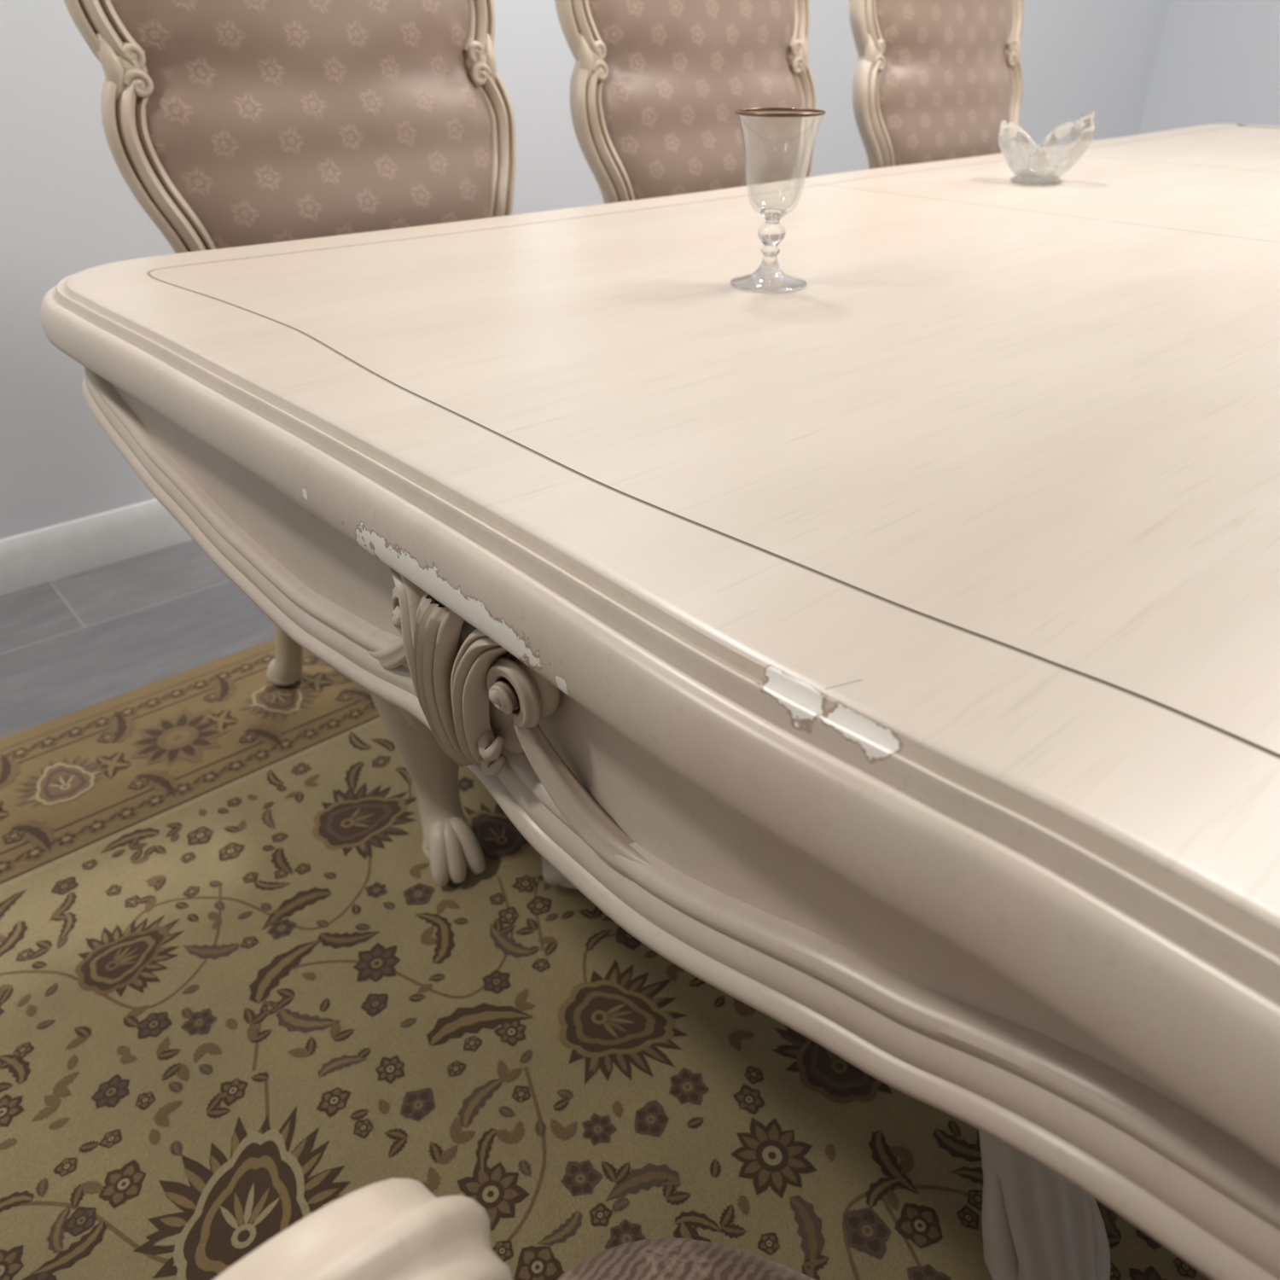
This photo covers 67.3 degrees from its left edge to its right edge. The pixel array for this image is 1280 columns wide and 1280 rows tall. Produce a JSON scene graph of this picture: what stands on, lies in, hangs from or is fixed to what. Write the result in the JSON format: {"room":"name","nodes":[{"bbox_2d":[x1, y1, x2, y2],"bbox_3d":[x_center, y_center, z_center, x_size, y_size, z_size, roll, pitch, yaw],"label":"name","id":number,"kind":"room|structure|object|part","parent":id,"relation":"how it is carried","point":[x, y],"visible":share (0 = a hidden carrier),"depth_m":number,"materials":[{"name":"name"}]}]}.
{"room":"dining room","nodes":[
{"label":"dining room","id":0,"kind":"room"},
{"bbox_2d":[0,539,274,738],"bbox_3d":[0.933,0.657,0.853,7.800,0.100,4.960,-25,40,-34],"label":"floor","id":1,"kind":"structure","parent":0,"point":[71,643],"depth_m":1.83,"materials":[{"name":"grey wood"}]},
{"bbox_2d":[0,638,1210,1279],"bbox_3d":[0.906,0.090,1.647,5.150,0.012,2.355,-25,40,-34],"label":"area rug","id":2,"kind":"object","parent":1,"relation":"on","point":[241,997],"visible":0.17,"depth_m":1.06,"materials":[{"name":"gold fabric"}]},
{"bbox_2d":[64,0,516,885],"bbox_3d":[-0.266,-0.394,1.275,0.572,1.203,0.645,-25,40,-34],"label":"dining chair","id":3,"kind":"object","parent":2,"relation":"on","point":[229,123],"visible":0.48,"depth_m":1.22,"materials":[{"name":"pink fabric"}]},
{"bbox_2d":[213,1178,814,1279],"bbox_3d":[0.035,0.358,0.081,0.587,1.203,0.645,20,37,29],"label":"armchair","id":4,"kind":"object","parent":2,"relation":"on","point":[392,1229],"visible":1,"depth_m":0.29,"materials":[{"name":"beige wood"}]},
{"bbox_2d":[40,123,1279,1279],"bbox_3d":[0.972,-0.262,1.493,2.940,0.748,1.563,-25,40,-34],"label":"dining table","id":5,"kind":"object","parent":2,"relation":"on","point":[886,645],"visible":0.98,"depth_m":0.49,"materials":[{"name":"beige wood"}]},
{"bbox_2d":[730,107,825,292],"bbox_3d":[0.121,-0.397,0.869,0.078,0.144,0.078,-25,40,-34],"label":"glass","id":6,"kind":"object","parent":5,"relation":"on","point":[768,277],"visible":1,"depth_m":0.88,"materials":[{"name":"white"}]},
{"bbox_3d":[0.121,-0.364,0.890,0.072,0.066,0.072,-25,40,-34],"label":"stem and foot","id":7,"kind":"part","parent":6,"relation":"part of","materials":[{"name":"clear glass"}]},
{"bbox_2d":[998,110,1094,185],"bbox_3d":[0.631,-0.772,1.507,0.144,0.099,0.104,-2,32,-3],"label":"dish","id":8,"kind":"object","parent":5,"relation":"on","point":[1032,164],"visible":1,"depth_m":1.49,"materials":[{"name":"white"}]},
{"bbox_2d":[554,0,816,203],"bbox_3d":[0.254,-0.640,1.665,0.572,1.203,0.645,-25,40,-34],"label":"dining chair","id":9,"kind":"object","parent":2,"relation":"on","point":[657,87],"visible":0.44,"depth_m":1.60,"materials":[{"name":"pink fabric"}]},
{"bbox_2d":[849,0,1023,168],"bbox_3d":[0.795,-0.895,2.070,0.572,1.203,0.645,-24,39,-33],"label":"dining chair","id":10,"kind":"object","parent":2,"relation":"on","point":[934,80],"visible":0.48,"depth_m":2.00,"materials":[{"name":"pink fabric"}]},
{"bbox_2d":[0,0,1169,539],"bbox_3d":[-0.750,-1.499,1.743,8.000,2.800,0.120,-25,40,-34],"label":"wall","id":11,"kind":"structure","parent":0,"point":[67,208],"depth_m":1.93,"materials":[{"name":"white paint"}]},
{"bbox_2d":[0,498,192,595],"bbox_3d":[-0.705,-0.418,2.364,7.800,0.108,0.016,-25,40,-34],"label":"baseboard","id":12,"kind":"structure","parent":11,"relation":"attached to","point":[39,556],"depth_m":2.01,"materials":[{"name":"white paint"}]},
{"bbox_2d":[1137,0,1279,134],"bbox_3d":[3.891,-1.880,2.348,0.100,2.800,4.960,-25,40,-34],"label":"wall","id":13,"kind":"structure","parent":0,"point":[1218,61],"depth_m":3.97,"materials":[{"name":"white paint"}]}
]}

